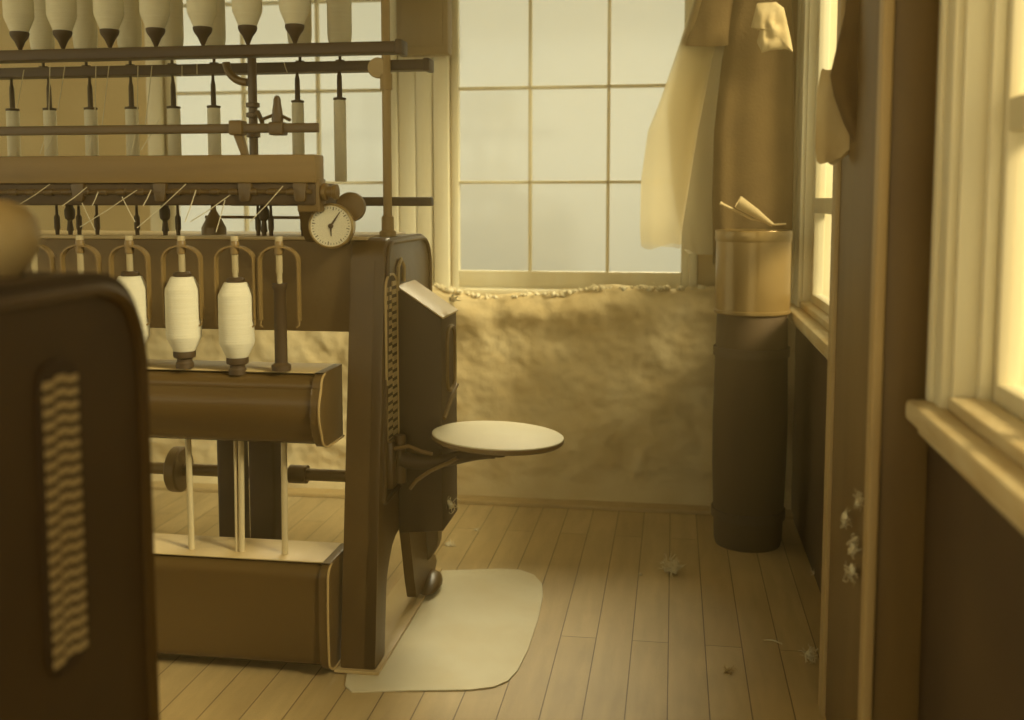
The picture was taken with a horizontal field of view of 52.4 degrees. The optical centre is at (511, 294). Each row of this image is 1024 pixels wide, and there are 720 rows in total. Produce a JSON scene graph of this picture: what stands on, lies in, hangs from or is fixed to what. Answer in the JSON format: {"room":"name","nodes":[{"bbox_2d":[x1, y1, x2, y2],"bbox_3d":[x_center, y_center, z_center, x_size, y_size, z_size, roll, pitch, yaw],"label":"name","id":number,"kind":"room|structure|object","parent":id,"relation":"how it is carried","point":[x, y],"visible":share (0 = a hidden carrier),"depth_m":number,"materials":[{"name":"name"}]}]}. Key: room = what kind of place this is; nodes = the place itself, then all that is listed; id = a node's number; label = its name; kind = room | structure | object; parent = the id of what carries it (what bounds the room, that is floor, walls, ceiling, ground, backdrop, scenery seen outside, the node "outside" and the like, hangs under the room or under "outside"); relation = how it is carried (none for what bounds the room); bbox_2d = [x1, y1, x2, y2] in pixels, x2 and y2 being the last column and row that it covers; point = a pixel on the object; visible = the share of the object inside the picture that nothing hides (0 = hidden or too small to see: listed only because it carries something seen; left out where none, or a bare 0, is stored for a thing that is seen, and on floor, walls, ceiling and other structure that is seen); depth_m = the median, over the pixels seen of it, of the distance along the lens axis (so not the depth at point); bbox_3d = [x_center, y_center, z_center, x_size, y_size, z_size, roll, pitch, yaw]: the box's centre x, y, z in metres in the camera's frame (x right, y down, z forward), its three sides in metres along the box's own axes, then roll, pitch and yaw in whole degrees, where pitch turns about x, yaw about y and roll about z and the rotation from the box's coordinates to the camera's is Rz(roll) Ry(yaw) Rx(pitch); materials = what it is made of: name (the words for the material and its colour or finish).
{"room":"textile factory","nodes":[
{"label":"textile factory","id":0,"kind":"room"},
{"bbox_2d":[0,0,797,286],"bbox_3d":[-1.181,-0.535,4.211,4.760,2.600,0.120,1,5,9],"label":"wall","id":1,"kind":"structure","parent":0,"point":[74,97],"depth_m":4.22,"materials":[{"name":"beige paint"}]},
{"bbox_2d":[144,0,399,231],"bbox_3d":[-0.950,-0.764,4.073,1.070,1.618,0.080,1,5,9],"label":"trim","id":2,"kind":"structure","parent":1,"relation":"attached to","point":[155,111],"depth_m":4.13,"materials":[{"name":"beige paint"}]},
{"bbox_2d":[165,0,382,230],"bbox_3d":[-0.926,-0.804,4.124,0.940,1.548,0.035,1,5,9],"label":"window","id":3,"kind":"structure","parent":1,"relation":"in","point":[318,90],"depth_m":4.11,"materials":[{"name":"beige paint"}]},
{"bbox_2d":[398,55,433,285],"bbox_3d":[-0.369,-0.758,4.000,0.134,1.618,0.026,1,5,9],"label":"trim","id":4,"kind":"structure","parent":1,"relation":"attached to","point":[415,89],"depth_m":4.00,"materials":[{"name":"beige paint"}]},
{"bbox_2d":[396,0,451,56],"bbox_3d":[-0.330,-1.013,3.908,0.199,0.220,0.083,1,5,9],"label":"wall box","id":5,"kind":"object","parent":1,"relation":"attached to","point":[425,25],"visible":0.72,"depth_m":3.87,"materials":[{"name":"beige wood"}]},
{"bbox_2d":[146,284,795,508],"bbox_3d":[-0.868,0.358,4.095,3.840,0.842,0.168,1,5,9],"label":"wall","id":6,"kind":"structure","parent":1,"relation":"attached to","point":[626,377],"depth_m":3.90,"materials":[{"name":"beige paint"}]},
{"bbox_2d":[152,481,792,518],"bbox_3d":[-0.869,0.768,4.126,3.840,0.020,0.145,1,5,9],"label":"baseboard","id":7,"kind":"structure","parent":6,"relation":"attached to","point":[156,485],"depth_m":3.92,"materials":[{"name":"brown wood"}]},
{"bbox_2d":[432,282,708,300],"bbox_3d":[0.099,-0.013,3.891,1.383,0.085,0.097,1,5,9],"label":"ledge lint","id":8,"kind":"object","parent":6,"relation":"on","point":[593,287],"visible":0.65,"depth_m":3.86,"materials":[{"name":"fabric"}]},
{"bbox_2d":[433,56,696,294],"bbox_3d":[0.194,-0.748,3.895,1.044,1.618,0.080,1,5,9],"label":"trim","id":9,"kind":"structure","parent":1,"relation":"attached to","point":[441,110],"depth_m":3.99,"materials":[{"name":"beige paint"}]},
{"bbox_2d":[450,0,692,288],"bbox_3d":[0.218,-0.788,3.946,0.914,1.548,0.035,1,5,9],"label":"window","id":10,"kind":"structure","parent":1,"relation":"in","point":[460,278],"depth_m":3.98,"materials":[{"name":"beige paint"}]},
{"bbox_2d":[152,490,825,719],"bbox_3d":[-1.591,1.032,1.613,4.790,0.050,5.700,1,5,9],"label":"floor","id":11,"kind":"structure","parent":0,"point":[609,641],"depth_m":2.79,"materials":[{"name":"brown wood"}]},
{"bbox_2d":[0,200,159,719],"bbox_3d":[-1.335,0.468,1.191,1.609,1.151,0.748,1,5,9],"label":"machine","id":12,"kind":"object","parent":11,"relation":"on","point":[78,620],"visible":1,"depth_m":1.23,"materials":[{"name":"metal"}]},
{"bbox_2d":[35,358,88,674],"bbox_3d":[-0.523,0.259,1.214,0.007,0.371,0.080,1,5,9],"label":"grille","id":13,"kind":"object","parent":12,"relation":"attached to","point":[61,525],"depth_m":1.20,"materials":[{"name":"metal"}]},
{"bbox_2d":[0,0,458,675],"bbox_3d":[-1.034,-0.111,2.864,1.776,2.000,0.801,1,5,9],"label":"machine","id":14,"kind":"object","parent":11,"relation":"on","point":[267,595],"visible":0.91,"depth_m":2.55,"materials":[{"name":"black metal"}]},
{"bbox_2d":[5,79,20,155],"bbox_3d":[-1.379,-0.486,2.874,0.036,0.220,0.036,1,5,9],"label":"spindle","id":15,"kind":"object","parent":14,"relation":"attached to","point":[12,113],"visible":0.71,"depth_m":2.87,"materials":[{"name":"metal"}]},
{"bbox_2d":[2,0,34,49],"bbox_3d":[-1.202,-0.706,2.532,0.070,0.222,0.070,1,5,9],"label":"cone","id":16,"kind":"object","parent":14,"relation":"on","point":[18,15],"visible":0.94,"depth_m":2.52,"materials":[{"name":"fabric"}]},
{"bbox_2d":[17,70,23,107],"bbox_3d":[-1.276,-0.537,2.701,0.002,0.126,0.277,-2,6,-21],"label":"thread","id":17,"kind":"object","parent":14,"relation":"attached to","point":[23,70],"visible":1,"depth_m":2.70,"materials":[{"name":"beige fabric"}]},
{"bbox_2d":[20,184,49,203],"bbox_3d":[-1.162,-0.246,2.534,0.070,0.050,0.002,-2,5,-17],"label":"thread","id":18,"kind":"object","parent":14,"relation":"attached to","point":[48,184],"visible":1,"depth_m":2.53,"materials":[{"name":"beige fabric"}]},
{"bbox_2d":[29,0,54,66],"bbox_3d":[-1.283,-0.728,2.837,0.064,0.216,0.064,1,5,9],"label":"bobbin","id":19,"kind":"object","parent":14,"relation":"on","point":[41,36],"visible":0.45,"depth_m":2.81,"materials":[{"name":"fabric"}]},
{"bbox_2d":[48,67,49,109],"bbox_3d":[-1.196,-0.538,2.689,0.002,0.142,0.282,-2,6,-22],"label":"thread","id":20,"kind":"object","parent":14,"relation":"attached to","point":[49,67],"visible":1,"depth_m":2.69,"materials":[{"name":"beige fabric"}]},
{"bbox_2d":[42,78,57,155],"bbox_3d":[-1.270,-0.485,2.857,0.036,0.220,0.036,1,5,9],"label":"spindle","id":21,"kind":"object","parent":14,"relation":"attached to","point":[49,116],"visible":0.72,"depth_m":2.85,"materials":[{"name":"metal"}]},
{"bbox_2d":[45,0,76,48],"bbox_3d":[-1.090,-0.705,2.514,0.070,0.222,0.070,1,5,9],"label":"cone","id":22,"kind":"object","parent":14,"relation":"on","point":[61,15],"visible":0.98,"depth_m":2.50,"materials":[{"name":"fabric"}]},
{"bbox_2d":[58,66,64,109],"bbox_3d":[-1.162,-0.537,2.683,0.002,0.141,0.272,-2,6,-19],"label":"thread","id":23,"kind":"object","parent":14,"relation":"attached to","point":[64,66],"visible":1,"depth_m":2.68,"materials":[{"name":"beige fabric"}]},
{"bbox_2d":[62,187,86,205],"bbox_3d":[-1.060,-0.239,2.519,0.059,0.048,0.002,-2,6,-23],"label":"thread","id":24,"kind":"object","parent":14,"relation":"attached to","point":[86,187],"visible":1,"depth_m":2.52,"materials":[{"name":"beige fabric"}]},
{"bbox_2d":[72,0,97,65],"bbox_3d":[-1.157,-0.726,2.818,0.064,0.216,0.064,1,5,9],"label":"bobbin","id":25,"kind":"object","parent":14,"relation":"on","point":[85,31],"visible":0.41,"depth_m":2.79,"materials":[{"name":"fabric"}]},
{"bbox_2d":[83,77,98,155],"bbox_3d":[-1.149,-0.483,2.839,0.036,0.220,0.036,1,5,9],"label":"spindle","id":26,"kind":"object","parent":14,"relation":"attached to","point":[90,117],"visible":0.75,"depth_m":2.83,"materials":[{"name":"metal"}]},
{"bbox_2d":[94,67,95,111],"bbox_3d":[-1.069,-0.531,2.669,0.002,0.146,0.276,-2,6,-20],"label":"thread","id":27,"kind":"object","parent":14,"relation":"attached to","point":[95,67],"visible":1,"depth_m":2.67,"materials":[{"name":"beige fabric"}]},
{"bbox_2d":[102,66,108,124],"bbox_3d":[-1.042,-0.512,2.667,0.002,0.181,0.267,-2,5,-16],"label":"thread","id":28,"kind":"object","parent":14,"relation":"on","point":[108,66],"visible":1,"depth_m":2.67,"materials":[{"name":"beige fabric"}]},
{"bbox_2d":[93,0,123,47],"bbox_3d":[-0.968,-0.703,2.496,0.070,0.222,0.070,1,5,9],"label":"cone","id":29,"kind":"object","parent":14,"relation":"on","point":[108,14],"visible":0.96,"depth_m":2.48,"materials":[{"name":"fabric"}]},
{"bbox_2d":[80,190,136,226],"bbox_3d":[-0.973,-0.209,2.508,0.139,0.091,0.002,0,5,-4],"label":"thread","id":30,"kind":"object","parent":14,"relation":"on","point":[135,190],"visible":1,"depth_m":2.51,"materials":[{"name":"beige fabric"}]},
{"bbox_2d":[117,0,141,64],"bbox_3d":[-1.031,-0.725,2.798,0.064,0.216,0.064,1,5,9],"label":"bobbin","id":31,"kind":"object","parent":14,"relation":"on","point":[130,35],"visible":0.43,"depth_m":2.77,"materials":[{"name":"fabric"}]},
{"bbox_2d":[125,76,139,155],"bbox_3d":[-1.031,-0.481,2.821,0.036,0.220,0.036,1,5,9],"label":"spindle","id":32,"kind":"object","parent":14,"relation":"attached to","point":[131,110],"visible":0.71,"depth_m":2.81,"materials":[{"name":"metal"}]},
{"bbox_2d":[117,271,149,342],"bbox_3d":[-0.917,0.058,2.509,0.083,0.231,0.083,1,5,9],"label":"yarn bobbin","id":33,"kind":"object","parent":14,"relation":"on","point":[135,283],"visible":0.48,"depth_m":2.48,"materials":[{"name":"fabric"}]},
{"bbox_2d":[137,67,137,122],"bbox_3d":[-0.956,-0.510,2.654,0.002,0.180,0.270,-2,5,-18],"label":"thread","id":34,"kind":"object","parent":14,"relation":"on","point":[137,67],"visible":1,"depth_m":2.65,"materials":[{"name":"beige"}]},
{"bbox_2d":[145,66,151,124],"bbox_3d":[-0.926,-0.509,2.649,0.002,0.180,0.262,-1,5,-14],"label":"thread","id":35,"kind":"object","parent":14,"relation":"attached to","point":[151,66],"visible":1,"depth_m":2.65,"materials":[{"name":"beige fabric"}]},
{"bbox_2d":[139,0,169,46],"bbox_3d":[-0.851,-0.701,2.478,0.070,0.222,0.070,1,5,9],"label":"cone","id":36,"kind":"object","parent":14,"relation":"on","point":[155,14],"visible":0.94,"depth_m":2.46,"materials":[{"name":"fabric"}]},
{"bbox_2d":[137,184,185,227],"bbox_3d":[-0.838,-0.213,2.487,0.118,0.106,0.002,-1,5,-6],"label":"thread","id":37,"kind":"object","parent":14,"relation":"attached to","point":[185,184],"visible":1,"depth_m":2.49,"materials":[{"name":"beige fabric"}]},
{"bbox_2d":[160,0,183,64],"bbox_3d":[-0.911,-0.723,2.780,0.064,0.216,0.064,1,5,9],"label":"bobbin","id":38,"kind":"object","parent":14,"relation":"on","point":[174,29],"visible":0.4,"depth_m":2.76,"materials":[{"name":"fabric"}]},
{"bbox_2d":[167,75,181,154],"bbox_3d":[-0.911,-0.480,2.802,0.036,0.220,0.036,1,5,9],"label":"spindle","id":39,"kind":"object","parent":14,"relation":"attached to","point":[173,111],"visible":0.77,"depth_m":2.79,"materials":[{"name":"metal"}]},
{"bbox_2d":[164,271,201,368],"bbox_3d":[-0.786,0.059,2.488,0.083,0.231,0.083,1,5,9],"label":"yarn bobbin","id":40,"kind":"object","parent":14,"relation":"on","point":[182,302],"visible":1,"depth_m":2.46,"materials":[{"name":"fabric"}]},
{"bbox_2d":[185,190,195,221],"bbox_3d":[-0.765,-0.212,2.475,0.002,0.077,0.036,4,6,36],"label":"thread","id":41,"kind":"object","parent":14,"relation":"attached to","point":[195,190],"visible":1,"depth_m":2.47,"materials":[{"name":"beige fabric"}]},
{"bbox_2d":[186,0,216,45],"bbox_3d":[-0.734,-0.700,2.459,0.070,0.222,0.070,1,5,9],"label":"cone","id":42,"kind":"object","parent":14,"relation":"on","point":[202,14],"visible":0.95,"depth_m":2.44,"materials":[{"name":"fabric"}]},
{"bbox_2d":[190,195,229,221],"bbox_3d":[-0.717,-0.205,2.468,0.095,0.066,0.002,-1,5,-10],"label":"thread","id":43,"kind":"object","parent":14,"relation":"attached to","point":[228,195],"visible":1,"depth_m":2.47,"materials":[{"name":"beige fabric"}]},
{"bbox_2d":[201,205,226,234],"bbox_3d":[-0.788,-0.210,2.746,0.064,0.100,0.064,1,5,9],"label":"can","id":44,"kind":"object","parent":14,"relation":"on","point":[209,227],"visible":0.84,"depth_m":2.73,"materials":[{"name":"metal"}]},
{"bbox_2d":[207,75,221,154],"bbox_3d":[-0.798,-0.478,2.784,0.036,0.220,0.036,1,5,9],"label":"spindle","id":45,"kind":"object","parent":14,"relation":"attached to","point":[213,110],"visible":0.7,"depth_m":2.77,"materials":[{"name":"metal"}]},
{"bbox_2d":[205,0,225,63],"bbox_3d":[-0.794,-0.721,2.761,0.064,0.216,0.064,1,5,9],"label":"bobbin","id":46,"kind":"object","parent":14,"relation":"on","point":[218,35],"visible":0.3,"depth_m":2.74,"materials":[{"name":"fabric"}]},
{"bbox_2d":[216,200,224,231],"bbox_3d":[-0.691,-0.187,2.466,0.002,0.076,0.034,3,6,29],"label":"thread","id":47,"kind":"object","parent":14,"relation":"attached to","point":[224,200],"visible":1,"depth_m":2.46,"materials":[{"name":"beige fabric"}]},
{"bbox_2d":[218,277,254,374],"bbox_3d":[-0.654,0.073,2.469,0.083,0.231,0.083,1,5,9],"label":"yarn bobbin","id":48,"kind":"object","parent":14,"relation":"on","point":[235,296],"visible":1,"depth_m":2.44,"materials":[{"name":"fabric"}]},
{"bbox_2d":[232,0,261,43],"bbox_3d":[-0.623,-0.698,2.442,0.070,0.222,0.070,1,5,9],"label":"cone","id":49,"kind":"object","parent":14,"relation":"on","point":[247,13],"visible":0.92,"depth_m":2.43,"materials":[{"name":"fabric"}]},
{"bbox_2d":[250,186,282,221],"bbox_3d":[-0.577,-0.214,2.446,0.079,0.086,0.002,-1,5,-14],"label":"thread","id":50,"kind":"object","parent":14,"relation":"attached to","point":[282,186],"visible":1,"depth_m":2.44,"materials":[{"name":"beige fabric"}]},
{"bbox_2d":[271,283,290,371],"bbox_3d":[-0.546,0.075,2.452,0.046,0.206,0.046,1,5,9],"label":"empty bobbin","id":51,"kind":"object","parent":14,"relation":"on","point":[281,364],"visible":1,"depth_m":2.44,"materials":[{"name":"wood"}]},
{"bbox_2d":[279,0,309,42],"bbox_3d":[-0.508,-0.696,2.424,0.070,0.222,0.070,1,5,9],"label":"cone","id":52,"kind":"object","parent":14,"relation":"on","point":[294,13],"visible":0.92,"depth_m":2.41,"materials":[{"name":"fabric"}]},
{"bbox_2d":[291,73,304,153],"bbox_3d":[-0.566,-0.477,2.748,0.034,0.215,0.034,1,5,9],"label":"spindle","id":53,"kind":"object","parent":14,"relation":"attached to","point":[298,142],"visible":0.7,"depth_m":2.74,"materials":[{"name":"metal"}]},
{"bbox_2d":[287,0,311,61],"bbox_3d":[-0.557,-0.718,2.725,0.064,0.216,0.064,1,5,9],"label":"bobbin","id":54,"kind":"object","parent":14,"relation":"on","point":[306,35],"visible":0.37,"depth_m":2.71,"materials":[{"name":"fabric"}]},
{"bbox_2d":[327,0,351,60],"bbox_3d":[-0.449,-0.716,2.708,0.064,0.216,0.064,1,5,9],"label":"bobbin","id":55,"kind":"object","parent":14,"relation":"on","point":[339,12],"visible":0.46,"depth_m":2.68,"materials":[{"name":"fabric"}]},
{"bbox_2d":[333,72,346,181],"bbox_3d":[-0.452,-0.441,2.734,0.034,0.285,0.034,1,5,9],"label":"spindle","id":56,"kind":"object","parent":14,"relation":"attached to","point":[340,146],"visible":1,"depth_m":2.72,"materials":[{"name":"metal"}]},
{"bbox_2d":[384,273,399,440],"bbox_3d":[-0.303,0.180,2.622,0.008,0.471,0.111,1,5,9],"label":"grille","id":57,"kind":"object","parent":14,"relation":"attached to","point":[391,280],"depth_m":2.61,"materials":[{"name":"metal"}]},
{"bbox_2d":[446,496,459,513],"bbox_3d":[-0.154,0.554,2.758,0.033,0.045,0.052,1,5,9],"label":"tuft","id":58,"kind":"object","parent":14,"relation":"on","point":[450,504],"visible":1,"depth_m":2.75,"materials":[{"name":"fabric"}]},
{"bbox_2d":[449,290,460,307],"bbox_3d":[-0.150,0.010,2.750,0.028,0.047,0.043,1,5,9],"label":"tuft","id":59,"kind":"object","parent":14,"relation":"on","point":[453,300],"visible":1,"depth_m":2.75,"materials":[{"name":"fabric"}]},
{"bbox_2d":[394,421,563,489],"bbox_3d":[-0.058,0.411,2.629,0.385,0.144,0.332,3,6,33],"label":"stool","id":60,"kind":"object","parent":14,"relation":"attached to","point":[471,440],"visible":1,"depth_m":2.59,"materials":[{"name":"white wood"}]},
{"bbox_2d":[345,569,542,692],"bbox_3d":[-0.147,0.894,2.834,0.424,0.003,0.859,1,5,9],"label":"floor mat","id":61,"kind":"object","parent":11,"relation":"on","point":[475,632],"visible":0.96,"depth_m":2.74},
{"bbox_2d":[445,540,455,546],"bbox_3d":[-0.204,0.830,3.470,0.035,0.037,0.036,-4,6,-35],"label":"tuft","id":62,"kind":"object","parent":11,"relation":"on","point":[448,543],"visible":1,"depth_m":3.47,"materials":[{"name":"fabric"}]},
{"bbox_2d":[658,552,685,577],"bbox_3d":[0.494,0.839,3.212,0.086,0.082,0.076,1,5,9],"label":"tuft","id":63,"kind":"object","parent":11,"relation":"on","point":[671,566],"visible":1,"depth_m":3.21,"materials":[{"name":"fabric"}]},
{"bbox_2d":[723,666,736,674],"bbox_3d":[0.532,0.915,2.541,0.034,0.017,0.033,1,5,9],"label":"tuft","id":64,"kind":"object","parent":11,"relation":"on","point":[729,668],"visible":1,"depth_m":2.54,"materials":[{"name":"beige fabric"}]},
{"bbox_2d":[711,314,789,552],"bbox_3d":[0.794,0.447,3.474,0.248,0.778,0.248,4,6,36],"label":"bin","id":65,"kind":"object","parent":11,"relation":"on","point":[750,398],"visible":0.91,"depth_m":3.38,"materials":[{"name":"brown wood"}]},
{"bbox_2d":[714,229,792,316],"bbox_3d":[0.794,-0.079,3.426,0.249,0.278,0.249,1,5,9],"label":"canister","id":66,"kind":"object","parent":65,"relation":"on","point":[753,268],"visible":1,"depth_m":3.32,"materials":[{"name":"metal"}]},
{"bbox_2d":[719,196,785,226],"bbox_3d":[0.772,-0.268,3.341,0.211,0.097,0.056,1,5,9],"label":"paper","id":67,"kind":"object","parent":66,"relation":"on","point":[742,204],"visible":1,"depth_m":3.33,"materials":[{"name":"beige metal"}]},
{"bbox_2d":[763,639,781,643],"bbox_3d":[0.680,0.902,2.713,0.051,0.006,0.009,3,6,29],"label":"bit","id":68,"kind":"object","parent":11,"relation":"on","point":[763,639],"visible":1,"depth_m":2.72,"materials":[{"name":"fabric"}]},
{"bbox_2d":[798,644,817,663],"bbox_3d":[0.743,0.901,2.603,0.048,0.044,0.052,1,5,9],"label":"tuft","id":69,"kind":"object","parent":11,"relation":"on","point":[809,654],"visible":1,"depth_m":2.60,"materials":[{"name":"fabric"}]},
{"bbox_2d":[791,327,1023,719],"bbox_3d":[0.789,-0.312,1.764,0.130,2.600,4.370,1,5,9],"label":"wall","id":70,"kind":"structure","parent":0,"point":[972,650],"depth_m":1.62,"materials":[{"name":"paint"}]},
{"bbox_2d":[751,2,792,52],"bbox_3d":[0.860,-0.885,3.435,0.138,0.165,0.037,1,5,9],"label":"rag","id":71,"kind":"object","parent":70,"relation":"hanging from","point":[769,18],"visible":1,"depth_m":3.43,"materials":[{"name":"fabric"}]},
{"bbox_2d":[787,301,828,359],"bbox_3d":[0.907,0.110,3.009,0.103,0.080,1.440,1,5,9],"label":"trim","id":72,"kind":"structure","parent":70,"relation":"attached to","point":[809,319],"depth_m":3.10,"materials":[{"name":"beige wood"}]},
{"bbox_2d":[791,0,837,314],"bbox_3d":[0.957,-0.677,2.931,0.146,1.585,1.435,1,5,9],"label":"window","id":73,"kind":"structure","parent":70,"relation":"attached to","point":[807,22],"depth_m":3.52,"materials":[{"name":"beige paint"}]},
{"bbox_2d":[815,0,859,164],"bbox_3d":[0.693,-0.479,2.065,0.157,0.436,0.104,1,5,9],"label":"curtain","id":74,"kind":"object","parent":70,"relation":"hanging from","point":[836,107],"visible":0.51,"depth_m":2.05,"materials":[{"name":"fabric"}]},
{"bbox_2d":[840,510,851,529],"bbox_3d":[0.641,0.429,1.993,0.024,0.044,0.037,2,6,20],"label":"tuft","id":75,"kind":"object","parent":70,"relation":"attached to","point":[844,517],"visible":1,"depth_m":1.99,"materials":[{"name":"fabric"}]},
{"bbox_2d":[842,561,857,586],"bbox_3d":[0.630,0.519,1.941,0.028,0.044,0.057,1,5,9],"label":"tuft","id":76,"kind":"object","parent":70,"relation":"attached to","point":[852,568],"visible":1,"depth_m":1.93,"materials":[{"name":"fabric"}]},
{"bbox_2d":[846,533,861,558],"bbox_3d":[0.627,0.463,1.915,0.025,0.048,0.043,1,5,9],"label":"tuft","id":77,"kind":"object","parent":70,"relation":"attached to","point":[853,548],"visible":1,"depth_m":1.91,"materials":[{"name":"fabric"}]},
{"bbox_2d":[853,488,863,510],"bbox_3d":[0.622,0.369,1.868,0.020,0.040,0.033,1,5,9],"label":"tuft","id":78,"kind":"object","parent":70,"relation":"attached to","point":[858,501],"visible":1,"depth_m":1.86,"materials":[{"name":"fabric"}]},
{"bbox_2d":[818,0,939,719],"bbox_3d":[0.695,-0.333,2.001,0.130,2.600,0.525,1,5,9],"label":"column","id":79,"kind":"structure","parent":70,"relation":"attached to","point":[882,190],"depth_m":1.83,"materials":[{"name":"wood"}]},
{"bbox_2d":[906,397,1023,533],"bbox_3d":[0.645,0.228,1.330,0.103,0.080,0.815,1,5,9],"label":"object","id":80,"kind":"structure","parent":70,"relation":"attached to","point":[980,439],"depth_m":1.41,"materials":[{"name":"beige wood"}]},
{"bbox_2d":[925,0,1023,408],"bbox_3d":[0.695,-0.541,1.252,0.146,1.550,0.805,1,5,9],"label":"window frame","id":81,"kind":"structure","parent":70,"relation":"attached to","point":[972,45],"depth_m":1.61,"materials":[{"name":"beige paint"}]},
{"bbox_2d":[992,0,1023,421],"bbox_3d":[0.730,-0.541,1.247,0.065,1.550,0.655,1,5,9],"label":"window","id":82,"kind":"structure","parent":70,"relation":"in","point":[1007,392],"depth_m":1.56,"materials":[{"name":"beige paint"}]},
{"bbox_3d":[0.781,-1.165,3.628,0.470,0.080,0.271,1,5,9],"label":"peg rail","id":83,"kind":"object","parent":70,"relation":"attached to","visible":0},
{"bbox_2d":[640,0,733,254],"bbox_3d":[0.630,-0.654,3.640,0.352,1.027,0.141,1,5,9],"label":"curtain","id":84,"kind":"object","parent":83,"relation":"hanging from","point":[677,177],"visible":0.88,"depth_m":3.63,"materials":[{"name":"fabric"}]},
{"bbox_2d":[712,0,793,265],"bbox_3d":[0.830,-0.619,3.563,0.275,1.037,0.065,1,5,9],"label":"jacket","id":85,"kind":"object","parent":83,"relation":"hanging from","point":[753,149],"visible":0.83,"depth_m":3.55,"materials":[{"name":"fabric"}]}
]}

